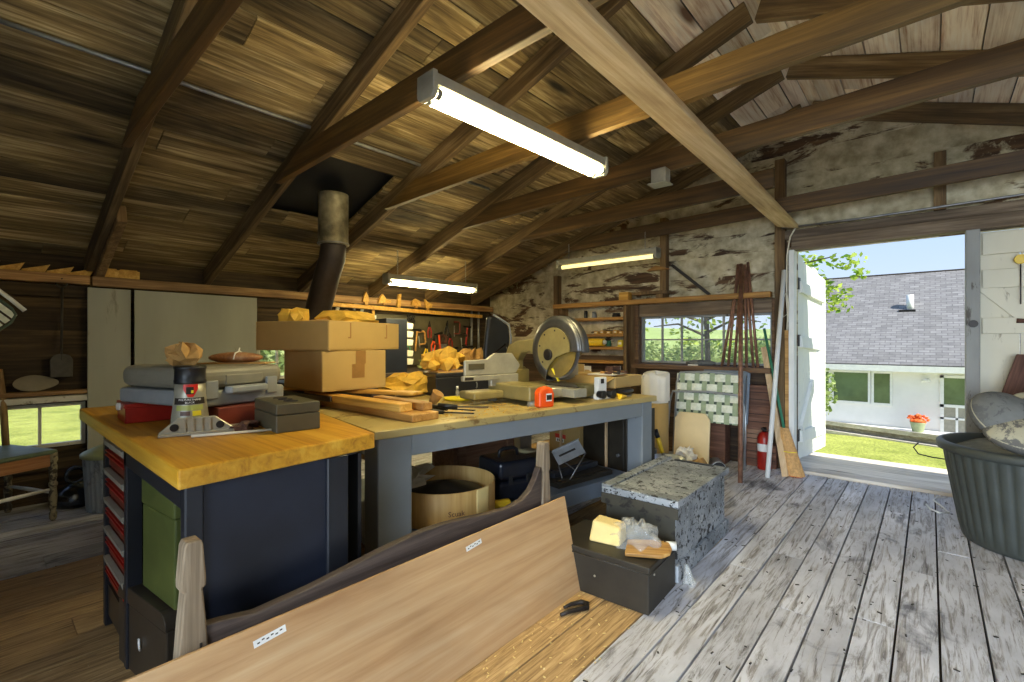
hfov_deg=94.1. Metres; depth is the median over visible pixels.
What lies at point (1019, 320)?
peg
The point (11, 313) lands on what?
seat
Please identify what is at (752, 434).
wooden box
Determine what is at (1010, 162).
ceiling beam
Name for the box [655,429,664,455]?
hammer
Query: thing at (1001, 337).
door
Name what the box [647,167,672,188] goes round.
junction box
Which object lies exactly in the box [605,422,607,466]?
stick
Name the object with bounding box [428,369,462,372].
papers
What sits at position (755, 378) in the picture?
trim
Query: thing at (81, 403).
window
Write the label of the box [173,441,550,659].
headboard
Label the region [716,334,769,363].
shrub
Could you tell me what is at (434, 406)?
chisel
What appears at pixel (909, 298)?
vent pipe
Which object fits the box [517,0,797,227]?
ceiling beam
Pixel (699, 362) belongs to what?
stone
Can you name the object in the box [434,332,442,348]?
hammer
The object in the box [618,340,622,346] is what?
box
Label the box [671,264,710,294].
brace
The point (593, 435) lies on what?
base cabinet
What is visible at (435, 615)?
plywood board
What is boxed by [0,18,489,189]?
purlin
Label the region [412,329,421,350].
hammer
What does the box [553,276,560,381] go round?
trim
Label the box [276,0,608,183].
ceiling beam
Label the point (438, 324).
board
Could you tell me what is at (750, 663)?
litter
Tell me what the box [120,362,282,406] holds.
tool case
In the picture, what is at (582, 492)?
shelf
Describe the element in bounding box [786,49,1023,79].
rafter
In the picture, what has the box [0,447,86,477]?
trim
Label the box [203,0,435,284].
rafter
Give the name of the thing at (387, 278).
strip light
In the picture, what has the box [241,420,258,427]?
lump
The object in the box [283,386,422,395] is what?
board
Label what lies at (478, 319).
pipe
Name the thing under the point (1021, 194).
conduit
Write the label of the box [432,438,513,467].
crate
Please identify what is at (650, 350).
shrub
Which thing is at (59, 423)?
ground
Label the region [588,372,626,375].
paper sheet
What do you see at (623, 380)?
carton
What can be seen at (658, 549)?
wood block
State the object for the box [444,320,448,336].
pliers
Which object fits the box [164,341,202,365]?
crumpled paper
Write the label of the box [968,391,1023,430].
cushion
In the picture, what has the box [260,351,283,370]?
shrub
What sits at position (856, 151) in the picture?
wall
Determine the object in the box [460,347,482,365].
paper
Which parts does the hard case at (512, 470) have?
handle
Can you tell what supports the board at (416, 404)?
on the board at (412, 416)
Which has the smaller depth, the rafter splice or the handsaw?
the rafter splice
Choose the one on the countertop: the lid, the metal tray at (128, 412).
the metal tray at (128, 412)
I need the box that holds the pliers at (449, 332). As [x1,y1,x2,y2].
[448,332,452,347]
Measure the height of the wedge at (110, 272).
0.070 m
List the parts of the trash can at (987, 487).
wire handle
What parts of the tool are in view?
handle, rod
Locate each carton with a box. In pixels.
[256,320,398,350]
[284,350,385,391]
[550,426,582,456]
[565,370,641,388]
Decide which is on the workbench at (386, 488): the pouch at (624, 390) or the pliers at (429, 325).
the pouch at (624, 390)
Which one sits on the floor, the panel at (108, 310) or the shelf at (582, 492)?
the panel at (108, 310)
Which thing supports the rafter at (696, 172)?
attached to the ceiling
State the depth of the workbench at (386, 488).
2.31 m
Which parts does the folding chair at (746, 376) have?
backrest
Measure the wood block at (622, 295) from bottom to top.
0.090 m
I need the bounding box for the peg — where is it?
[1016,318,1023,322]
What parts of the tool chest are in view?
lid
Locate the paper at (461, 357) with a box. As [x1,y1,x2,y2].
[457,352,464,366]
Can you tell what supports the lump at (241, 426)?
on the countertop
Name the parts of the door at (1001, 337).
knob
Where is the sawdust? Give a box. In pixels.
[439,400,534,419]
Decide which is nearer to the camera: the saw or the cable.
the saw
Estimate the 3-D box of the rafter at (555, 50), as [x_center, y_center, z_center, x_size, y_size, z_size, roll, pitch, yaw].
[-0.697,-1.270,3.642,4.238,1.577,0.050,0,0,41]
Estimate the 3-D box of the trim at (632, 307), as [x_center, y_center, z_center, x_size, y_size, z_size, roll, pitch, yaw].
[1.424,0.360,5.540,0.090,1.680,0.090,0,0,41]
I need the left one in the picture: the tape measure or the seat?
the seat
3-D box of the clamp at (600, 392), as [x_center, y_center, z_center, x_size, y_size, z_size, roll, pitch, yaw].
[0.585,0.300,3.034,0.151,0.140,0.090,0,0,-40]
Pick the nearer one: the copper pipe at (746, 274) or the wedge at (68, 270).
the wedge at (68, 270)
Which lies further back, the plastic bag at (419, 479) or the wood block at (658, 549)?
the plastic bag at (419, 479)
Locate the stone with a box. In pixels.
[686,359,714,365]
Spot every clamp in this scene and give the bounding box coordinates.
[418,330,425,347]
[454,321,460,336]
[460,333,467,348]
[593,377,615,399]
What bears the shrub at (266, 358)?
on the ground
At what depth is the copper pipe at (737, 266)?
4.71 m
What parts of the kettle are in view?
ring handle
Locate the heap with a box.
[412,479,481,493]
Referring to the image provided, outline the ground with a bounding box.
[0,405,946,468]
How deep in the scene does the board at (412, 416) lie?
2.27 m
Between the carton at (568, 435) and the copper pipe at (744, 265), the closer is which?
the carton at (568, 435)
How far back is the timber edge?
7.94 m
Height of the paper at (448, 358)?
0.181 m
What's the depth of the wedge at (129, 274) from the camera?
3.84 m
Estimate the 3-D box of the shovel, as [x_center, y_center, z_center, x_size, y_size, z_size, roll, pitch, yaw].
[-3.352,-0.097,3.549,0.014,0.733,0.128,0,0,41]
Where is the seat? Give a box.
[0,289,26,330]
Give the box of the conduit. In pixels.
[781,193,1023,228]
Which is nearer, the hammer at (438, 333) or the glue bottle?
the glue bottle
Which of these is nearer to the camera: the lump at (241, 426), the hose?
the lump at (241, 426)
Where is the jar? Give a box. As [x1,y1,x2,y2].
[592,311,596,317]
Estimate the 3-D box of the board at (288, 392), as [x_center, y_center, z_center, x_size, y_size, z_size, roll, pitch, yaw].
[-1.139,0.315,2.774,0.510,0.030,0.120,0,0,39]
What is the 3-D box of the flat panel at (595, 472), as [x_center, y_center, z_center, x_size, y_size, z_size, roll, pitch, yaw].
[0.288,0.891,3.327,0.520,0.036,0.620,0,0,-40]
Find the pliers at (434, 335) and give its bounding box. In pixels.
[431,335,435,350]
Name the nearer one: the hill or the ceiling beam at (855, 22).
the ceiling beam at (855, 22)
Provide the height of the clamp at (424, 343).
0.220 m
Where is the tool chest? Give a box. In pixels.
[601,455,728,582]
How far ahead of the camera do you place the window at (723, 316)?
5.16 m
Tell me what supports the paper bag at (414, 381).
on the workbench at (386, 488)
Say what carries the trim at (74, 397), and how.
attached to the wall at (28, 345)
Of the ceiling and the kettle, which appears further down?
the kettle
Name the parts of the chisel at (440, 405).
handle, blade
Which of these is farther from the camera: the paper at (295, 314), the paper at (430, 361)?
the paper at (430, 361)
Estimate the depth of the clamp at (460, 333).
6.62 m
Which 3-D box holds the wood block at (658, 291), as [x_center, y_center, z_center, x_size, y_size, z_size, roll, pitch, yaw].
[1.543,-0.532,5.296,0.420,0.035,0.100,0,0,41]
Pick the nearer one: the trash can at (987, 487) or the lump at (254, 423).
the lump at (254, 423)
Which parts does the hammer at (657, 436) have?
handle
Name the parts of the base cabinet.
door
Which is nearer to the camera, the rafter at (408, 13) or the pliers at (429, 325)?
the rafter at (408, 13)
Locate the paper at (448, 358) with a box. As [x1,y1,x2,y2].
[435,346,459,370]
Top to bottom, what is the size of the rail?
0.045 m
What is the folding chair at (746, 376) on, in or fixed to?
on the floor
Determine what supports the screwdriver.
on the workbench at (386, 488)
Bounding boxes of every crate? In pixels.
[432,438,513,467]
[709,423,729,463]
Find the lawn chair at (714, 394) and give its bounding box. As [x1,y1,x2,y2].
[668,371,745,453]
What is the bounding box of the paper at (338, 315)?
[315,310,378,322]
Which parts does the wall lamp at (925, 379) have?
lamp shade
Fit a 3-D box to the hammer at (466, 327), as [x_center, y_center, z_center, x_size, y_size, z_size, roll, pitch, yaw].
[-0.627,-0.072,6.689,0.031,0.284,0.127,0,0,41]
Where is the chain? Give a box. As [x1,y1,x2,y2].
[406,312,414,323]
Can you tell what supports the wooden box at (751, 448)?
on the floor
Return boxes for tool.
[1014,254,1023,303]
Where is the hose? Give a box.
[494,343,507,352]
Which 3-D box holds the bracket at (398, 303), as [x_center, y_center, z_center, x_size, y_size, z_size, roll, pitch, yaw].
[-1.363,-0.485,5.742,0.030,0.170,0.060,0,0,41]
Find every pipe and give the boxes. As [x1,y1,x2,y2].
[305,190,349,319]
[470,311,472,349]
[477,311,479,348]
[720,269,738,366]
[727,264,738,366]
[733,289,738,366]
[738,263,742,482]
[743,264,747,366]
[745,267,754,367]
[746,262,758,367]
[899,294,915,311]
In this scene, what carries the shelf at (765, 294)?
attached to the wall at (856, 151)
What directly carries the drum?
on the floor
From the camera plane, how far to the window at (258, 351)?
4.81 m
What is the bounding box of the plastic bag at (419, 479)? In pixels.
[412,462,434,487]
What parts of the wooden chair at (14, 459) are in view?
post, leg, seat, leg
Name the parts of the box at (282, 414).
lid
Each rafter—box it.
[84,0,197,276]
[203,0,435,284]
[297,0,629,291]
[368,2,752,297]
[425,71,784,301]
[471,104,801,305]
[754,0,1023,23]
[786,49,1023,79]
[813,101,1023,125]
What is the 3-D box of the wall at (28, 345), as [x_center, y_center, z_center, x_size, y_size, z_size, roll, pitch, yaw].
[-2.895,0.322,4.232,0.034,1.957,7.750,0,0,41]
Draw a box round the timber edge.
[825,420,939,447]
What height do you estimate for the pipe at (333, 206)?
1.440 m
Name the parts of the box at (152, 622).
lid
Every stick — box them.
[559,430,561,446]
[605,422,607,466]
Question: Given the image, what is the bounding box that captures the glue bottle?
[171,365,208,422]
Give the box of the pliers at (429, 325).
[427,321,431,337]
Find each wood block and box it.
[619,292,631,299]
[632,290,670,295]
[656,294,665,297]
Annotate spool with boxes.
[664,541,676,550]
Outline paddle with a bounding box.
[12,375,58,391]
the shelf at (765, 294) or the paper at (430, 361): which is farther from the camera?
the shelf at (765, 294)
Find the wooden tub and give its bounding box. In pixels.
[412,465,494,528]
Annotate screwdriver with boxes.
[618,395,631,398]
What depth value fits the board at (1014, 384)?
3.41 m
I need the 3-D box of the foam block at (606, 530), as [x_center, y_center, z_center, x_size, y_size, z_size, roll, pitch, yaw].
[0.478,0.938,2.368,0.164,0.098,0.124,0,0,27]
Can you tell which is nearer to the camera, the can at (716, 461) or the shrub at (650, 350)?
the can at (716, 461)
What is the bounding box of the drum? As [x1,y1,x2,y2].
[641,370,669,453]
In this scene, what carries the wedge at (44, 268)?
on the trim at (5, 274)
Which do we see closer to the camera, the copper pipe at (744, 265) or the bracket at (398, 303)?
the copper pipe at (744, 265)
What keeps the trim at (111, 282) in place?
attached to the wall at (28, 345)
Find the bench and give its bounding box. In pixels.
[361,366,462,459]
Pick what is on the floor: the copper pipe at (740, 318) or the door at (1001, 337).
the copper pipe at (740, 318)
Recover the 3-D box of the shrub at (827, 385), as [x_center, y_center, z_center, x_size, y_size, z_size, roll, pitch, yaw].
[7.952,1.405,13.504,2.093,2.094,2.036,0,0,40]
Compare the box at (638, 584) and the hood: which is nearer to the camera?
the box at (638, 584)
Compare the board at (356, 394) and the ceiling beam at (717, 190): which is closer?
the board at (356, 394)
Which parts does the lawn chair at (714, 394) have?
rail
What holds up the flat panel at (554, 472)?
on the flat panel at (595, 472)
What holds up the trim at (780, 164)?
attached to the wall at (856, 151)
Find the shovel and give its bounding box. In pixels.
[50,283,72,377]
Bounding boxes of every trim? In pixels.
[0,269,89,285]
[0,280,489,318]
[0,388,86,397]
[0,394,86,405]
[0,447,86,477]
[90,276,492,311]
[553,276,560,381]
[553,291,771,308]
[629,299,639,393]
[632,363,770,373]
[635,298,774,367]
[638,368,772,384]
[639,298,771,316]
[660,217,668,296]
[775,158,786,467]
[785,199,1023,240]
[789,250,796,449]
[791,210,1023,250]
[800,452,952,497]
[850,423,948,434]
[934,150,946,210]
[965,229,979,432]
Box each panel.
[87,287,130,449]
[134,290,256,364]
[526,450,597,478]
[549,466,611,488]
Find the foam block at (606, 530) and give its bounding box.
[590,515,625,546]
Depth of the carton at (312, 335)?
2.69 m
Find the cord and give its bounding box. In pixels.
[926,496,949,513]
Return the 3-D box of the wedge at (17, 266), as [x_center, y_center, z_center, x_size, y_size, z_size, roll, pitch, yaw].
[-3.553,-0.530,3.372,0.100,0.059,0.149,0,0,41]
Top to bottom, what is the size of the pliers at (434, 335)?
0.221 m
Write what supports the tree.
on the ground
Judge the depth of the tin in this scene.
5.56 m
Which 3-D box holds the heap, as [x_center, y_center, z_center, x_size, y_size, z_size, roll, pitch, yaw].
[-0.363,0.820,2.552,0.420,0.160,0.420,0,0,41]
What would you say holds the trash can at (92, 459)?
on the floor
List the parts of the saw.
scale plate, arm, guard plate, blade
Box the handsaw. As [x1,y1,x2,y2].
[440,334,447,348]
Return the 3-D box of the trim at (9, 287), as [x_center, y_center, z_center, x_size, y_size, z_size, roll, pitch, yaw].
[-2.419,-0.378,4.713,0.050,0.095,6.300,0,0,41]
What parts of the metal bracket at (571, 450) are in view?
plate, wire leg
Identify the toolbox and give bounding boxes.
[423,372,487,395]
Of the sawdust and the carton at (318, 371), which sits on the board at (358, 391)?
the carton at (318, 371)
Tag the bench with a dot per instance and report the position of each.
(409, 370)
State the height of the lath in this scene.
1.155 m
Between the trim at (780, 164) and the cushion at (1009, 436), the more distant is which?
the trim at (780, 164)
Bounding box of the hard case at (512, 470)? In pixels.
[479,445,535,499]
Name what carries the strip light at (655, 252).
hanging from the ceiling
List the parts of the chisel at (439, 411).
handle, blade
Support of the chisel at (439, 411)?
on the workbench at (386, 488)
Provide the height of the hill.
6.700 m
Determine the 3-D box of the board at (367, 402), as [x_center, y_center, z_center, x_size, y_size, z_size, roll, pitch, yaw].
[-0.840,0.312,2.514,0.895,0.040,0.075,0,0,39]
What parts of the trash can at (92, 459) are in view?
lid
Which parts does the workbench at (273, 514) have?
leg, kick plate, drawer pull, drawer pull, drawer pull, drawer pull, drawer pull, drawer, drawer, drawer, drawer, drawer, leg, corner post, cast bracket, frame, panel, corner post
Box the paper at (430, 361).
[420,351,440,370]
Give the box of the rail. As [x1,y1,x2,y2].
[332,302,481,317]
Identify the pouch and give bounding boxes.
[197,348,276,363]
[614,387,633,394]
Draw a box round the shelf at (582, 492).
[361,447,624,544]
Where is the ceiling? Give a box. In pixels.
[0,0,1023,297]
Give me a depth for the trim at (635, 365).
4.92 m
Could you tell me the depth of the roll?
5.63 m
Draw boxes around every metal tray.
[116,400,171,423]
[208,401,254,423]
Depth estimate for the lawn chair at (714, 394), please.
4.47 m
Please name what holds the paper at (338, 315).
in the carton at (312, 335)
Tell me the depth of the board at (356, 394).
2.77 m
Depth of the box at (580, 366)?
3.63 m
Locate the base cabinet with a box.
[583,408,654,471]
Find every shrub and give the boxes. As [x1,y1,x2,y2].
[260,350,283,375]
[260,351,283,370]
[645,340,680,360]
[664,337,733,362]
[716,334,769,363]
[825,368,837,415]
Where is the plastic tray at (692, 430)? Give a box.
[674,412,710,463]
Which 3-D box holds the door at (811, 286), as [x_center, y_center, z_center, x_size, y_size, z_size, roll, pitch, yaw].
[3.110,0.175,4.930,0.068,2.010,1.178,0,0,44]
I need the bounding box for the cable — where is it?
[783,228,795,329]
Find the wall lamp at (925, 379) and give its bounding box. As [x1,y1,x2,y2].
[921,376,930,381]
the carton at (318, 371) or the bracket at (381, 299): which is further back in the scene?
the bracket at (381, 299)
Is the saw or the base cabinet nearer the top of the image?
the saw
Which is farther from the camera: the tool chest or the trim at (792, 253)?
the trim at (792, 253)
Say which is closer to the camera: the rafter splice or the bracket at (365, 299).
the rafter splice
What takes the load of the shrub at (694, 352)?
on the ground
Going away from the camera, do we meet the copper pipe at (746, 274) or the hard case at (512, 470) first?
the hard case at (512, 470)
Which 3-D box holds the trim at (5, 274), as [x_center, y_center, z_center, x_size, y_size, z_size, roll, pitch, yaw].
[-3.873,-0.465,3.008,0.110,0.070,1.820,0,0,41]
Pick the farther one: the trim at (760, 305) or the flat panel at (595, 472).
the trim at (760, 305)
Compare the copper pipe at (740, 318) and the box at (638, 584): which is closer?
the box at (638, 584)
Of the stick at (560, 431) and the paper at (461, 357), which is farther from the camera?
the paper at (461, 357)
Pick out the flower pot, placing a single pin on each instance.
(917, 423)
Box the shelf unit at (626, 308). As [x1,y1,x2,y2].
[559,305,629,390]
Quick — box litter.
[583,477,1023,681]
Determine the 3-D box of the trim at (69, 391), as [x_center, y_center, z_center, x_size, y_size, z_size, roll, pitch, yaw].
[-3.620,0.385,3.312,0.090,0.030,1.050,0,0,41]
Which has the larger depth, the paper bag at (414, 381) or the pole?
the pole
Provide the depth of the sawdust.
2.63 m
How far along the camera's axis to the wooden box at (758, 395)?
4.55 m
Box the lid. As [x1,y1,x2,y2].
[444,396,468,400]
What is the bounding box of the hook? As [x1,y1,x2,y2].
[560,599,588,616]
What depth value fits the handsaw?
6.36 m
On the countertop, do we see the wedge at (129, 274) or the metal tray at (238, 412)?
the metal tray at (238, 412)
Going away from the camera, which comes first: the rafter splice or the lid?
the lid
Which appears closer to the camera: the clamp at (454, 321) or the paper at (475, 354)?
the paper at (475, 354)
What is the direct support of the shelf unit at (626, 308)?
attached to the wall at (856, 151)
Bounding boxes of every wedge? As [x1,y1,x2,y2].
[0,262,24,269]
[21,265,49,271]
[46,267,73,273]
[69,270,92,275]
[105,268,118,277]
[119,269,139,278]
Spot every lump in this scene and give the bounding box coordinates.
[229,420,253,430]
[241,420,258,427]
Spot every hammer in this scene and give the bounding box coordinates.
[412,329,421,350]
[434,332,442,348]
[463,326,470,345]
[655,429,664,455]
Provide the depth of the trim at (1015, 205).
3.88 m
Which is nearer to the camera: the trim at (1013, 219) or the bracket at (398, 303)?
the trim at (1013, 219)
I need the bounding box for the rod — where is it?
[191,428,270,437]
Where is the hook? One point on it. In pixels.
(585, 607)
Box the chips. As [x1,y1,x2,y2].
[483,592,629,681]
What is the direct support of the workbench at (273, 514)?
on the floor
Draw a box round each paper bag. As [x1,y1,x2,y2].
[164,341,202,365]
[378,371,427,393]
[675,446,706,463]
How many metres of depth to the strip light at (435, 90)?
2.16 m
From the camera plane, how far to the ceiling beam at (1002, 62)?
2.61 m
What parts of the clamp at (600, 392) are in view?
knob, knob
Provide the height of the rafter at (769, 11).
1.577 m
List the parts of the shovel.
blade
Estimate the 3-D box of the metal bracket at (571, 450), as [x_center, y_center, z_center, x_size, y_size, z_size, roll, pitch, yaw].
[0.365,0.768,3.110,0.189,0.256,0.150,0,0,-41]
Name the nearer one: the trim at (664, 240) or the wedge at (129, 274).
the wedge at (129, 274)
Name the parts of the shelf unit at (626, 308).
shelf, shelf, shelf, shelf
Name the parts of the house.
glass, glass, door, glass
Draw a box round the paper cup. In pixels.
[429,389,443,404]
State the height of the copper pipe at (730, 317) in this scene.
0.987 m
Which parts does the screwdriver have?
handle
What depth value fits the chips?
1.86 m
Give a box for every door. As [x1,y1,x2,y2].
[798,254,825,458]
[968,228,1023,432]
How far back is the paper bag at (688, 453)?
4.00 m
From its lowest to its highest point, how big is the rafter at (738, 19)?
1.577 m
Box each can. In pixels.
[79,444,102,513]
[709,457,725,466]
[913,432,1023,561]
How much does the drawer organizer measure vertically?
0.580 m
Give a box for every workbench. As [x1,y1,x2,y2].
[79,406,373,668]
[318,391,656,553]
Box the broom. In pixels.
[763,328,804,477]
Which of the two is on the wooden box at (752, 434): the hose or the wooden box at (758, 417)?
the wooden box at (758, 417)
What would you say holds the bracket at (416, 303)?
attached to the wall at (28, 345)
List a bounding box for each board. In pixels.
[121,496,579,681]
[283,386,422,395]
[285,390,331,401]
[304,391,411,412]
[317,400,438,422]
[347,388,394,397]
[374,395,431,410]
[375,314,469,364]
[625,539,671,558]
[1002,354,1023,394]
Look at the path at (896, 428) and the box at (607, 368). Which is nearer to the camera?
the box at (607, 368)
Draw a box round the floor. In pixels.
[0,432,1023,681]
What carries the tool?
hanging from the door at (1001, 337)
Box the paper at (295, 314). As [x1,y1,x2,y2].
[278,307,308,320]
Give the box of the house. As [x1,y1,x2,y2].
[824,268,964,432]
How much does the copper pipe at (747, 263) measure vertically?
1.026 m
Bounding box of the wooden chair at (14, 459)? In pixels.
[0,369,57,520]
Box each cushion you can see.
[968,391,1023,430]
[982,419,1023,455]
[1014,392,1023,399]
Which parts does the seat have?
frame, rail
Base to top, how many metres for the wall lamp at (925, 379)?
0.180 m
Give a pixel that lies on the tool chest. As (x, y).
(679, 501)
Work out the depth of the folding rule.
4.44 m
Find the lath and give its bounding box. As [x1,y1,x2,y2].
[761,347,788,476]
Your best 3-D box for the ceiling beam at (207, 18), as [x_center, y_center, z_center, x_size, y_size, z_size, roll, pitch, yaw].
[-0.224,-1.198,0.957,5.024,0.273,0.042,0,0,41]
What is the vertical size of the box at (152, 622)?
0.300 m
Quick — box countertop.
[79,406,373,489]
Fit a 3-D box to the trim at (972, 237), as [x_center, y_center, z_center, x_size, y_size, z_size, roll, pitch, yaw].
[3.539,0.177,3.667,0.080,2.045,0.140,0,0,41]
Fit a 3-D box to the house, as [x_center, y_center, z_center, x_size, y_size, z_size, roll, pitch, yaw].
[17.040,0.275,18.269,11.050,6.050,8.820,0,0,41]
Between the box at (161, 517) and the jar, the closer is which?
the box at (161, 517)
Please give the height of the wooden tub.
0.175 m
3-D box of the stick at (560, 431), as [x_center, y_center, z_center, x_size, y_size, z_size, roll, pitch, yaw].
[0.403,0.820,3.931,0.014,0.760,0.022,0,0,41]
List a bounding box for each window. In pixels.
[8,401,84,447]
[257,350,283,378]
[642,313,771,365]
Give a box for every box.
[118,583,176,674]
[142,479,180,609]
[255,395,319,432]
[561,364,583,380]
[570,519,677,615]
[605,366,620,370]
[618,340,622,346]
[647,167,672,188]
[746,428,768,442]
[746,442,777,468]
[747,406,770,430]
[749,384,769,406]
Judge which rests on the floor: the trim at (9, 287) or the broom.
the broom
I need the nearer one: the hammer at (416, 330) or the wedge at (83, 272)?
the wedge at (83, 272)
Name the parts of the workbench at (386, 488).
leg, leg, leg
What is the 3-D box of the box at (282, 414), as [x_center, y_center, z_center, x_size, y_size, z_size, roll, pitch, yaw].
[-0.872,0.275,1.845,0.155,0.108,0.270,0,0,-43]
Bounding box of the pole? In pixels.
[765,270,785,477]
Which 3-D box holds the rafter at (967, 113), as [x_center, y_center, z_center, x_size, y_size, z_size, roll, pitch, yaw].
[4.160,-1.270,2.737,4.238,1.577,0.050,0,0,41]
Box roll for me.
[588,338,606,345]
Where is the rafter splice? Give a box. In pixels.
[93,206,126,276]
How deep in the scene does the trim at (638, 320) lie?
5.46 m
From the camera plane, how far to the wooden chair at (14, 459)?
3.18 m
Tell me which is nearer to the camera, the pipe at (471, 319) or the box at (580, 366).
the box at (580, 366)
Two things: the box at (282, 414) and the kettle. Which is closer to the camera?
the box at (282, 414)
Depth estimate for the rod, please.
1.67 m
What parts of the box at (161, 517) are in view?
lid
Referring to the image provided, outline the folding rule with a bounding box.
[785,330,788,427]
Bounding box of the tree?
[645,251,869,360]
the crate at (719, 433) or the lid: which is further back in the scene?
the crate at (719, 433)
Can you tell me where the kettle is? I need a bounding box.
[56,465,84,509]
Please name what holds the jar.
on the shelf unit at (626, 308)
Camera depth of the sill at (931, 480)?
4.27 m
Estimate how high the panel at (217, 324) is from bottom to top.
1.612 m
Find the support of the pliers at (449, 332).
hanging from the board at (438, 324)
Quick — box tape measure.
[535,386,553,407]
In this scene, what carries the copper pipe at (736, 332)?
on the trim at (635, 365)
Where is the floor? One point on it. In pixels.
(53, 629)
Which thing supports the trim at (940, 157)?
attached to the wall at (856, 151)
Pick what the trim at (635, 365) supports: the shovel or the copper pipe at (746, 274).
the copper pipe at (746, 274)
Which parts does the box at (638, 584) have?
lid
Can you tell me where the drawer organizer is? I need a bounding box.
[375,318,412,372]
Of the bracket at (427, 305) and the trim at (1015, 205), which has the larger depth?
the bracket at (427, 305)
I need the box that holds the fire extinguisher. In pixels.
[757,427,771,469]
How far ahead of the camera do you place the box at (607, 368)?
3.51 m
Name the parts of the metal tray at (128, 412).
lid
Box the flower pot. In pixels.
[907,414,929,432]
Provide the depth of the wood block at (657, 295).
5.19 m
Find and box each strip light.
[382,252,477,292]
[417,68,607,178]
[556,232,660,269]
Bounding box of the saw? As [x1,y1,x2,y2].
[460,316,593,405]
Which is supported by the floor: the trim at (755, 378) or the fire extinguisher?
the fire extinguisher
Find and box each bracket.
[362,292,368,304]
[377,294,390,304]
[396,294,400,307]
[410,299,420,307]
[424,299,432,309]
[551,438,585,479]
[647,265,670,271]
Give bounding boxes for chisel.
[432,404,475,410]
[432,409,474,413]
[438,403,488,408]
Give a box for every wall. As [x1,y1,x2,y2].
[0,249,489,510]
[490,121,1023,461]
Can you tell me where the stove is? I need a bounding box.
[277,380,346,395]
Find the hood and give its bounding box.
[483,314,511,358]
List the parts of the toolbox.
lid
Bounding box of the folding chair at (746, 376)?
[704,369,749,469]
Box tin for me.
[612,313,620,316]
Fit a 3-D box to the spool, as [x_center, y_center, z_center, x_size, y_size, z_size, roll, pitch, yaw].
[0.743,0.965,2.246,0.057,0.041,0.041,0,0,7]
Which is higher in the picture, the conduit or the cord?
the conduit
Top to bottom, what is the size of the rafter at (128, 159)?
1.577 m
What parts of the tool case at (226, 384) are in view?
lid, handle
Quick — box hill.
[645,327,769,356]
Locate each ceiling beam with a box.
[122,0,243,147]
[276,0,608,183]
[385,0,976,209]
[462,38,1023,229]
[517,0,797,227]
[519,168,774,241]
[563,149,1023,252]
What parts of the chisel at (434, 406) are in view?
handle, blade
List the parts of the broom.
handle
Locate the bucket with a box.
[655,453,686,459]
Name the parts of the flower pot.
pot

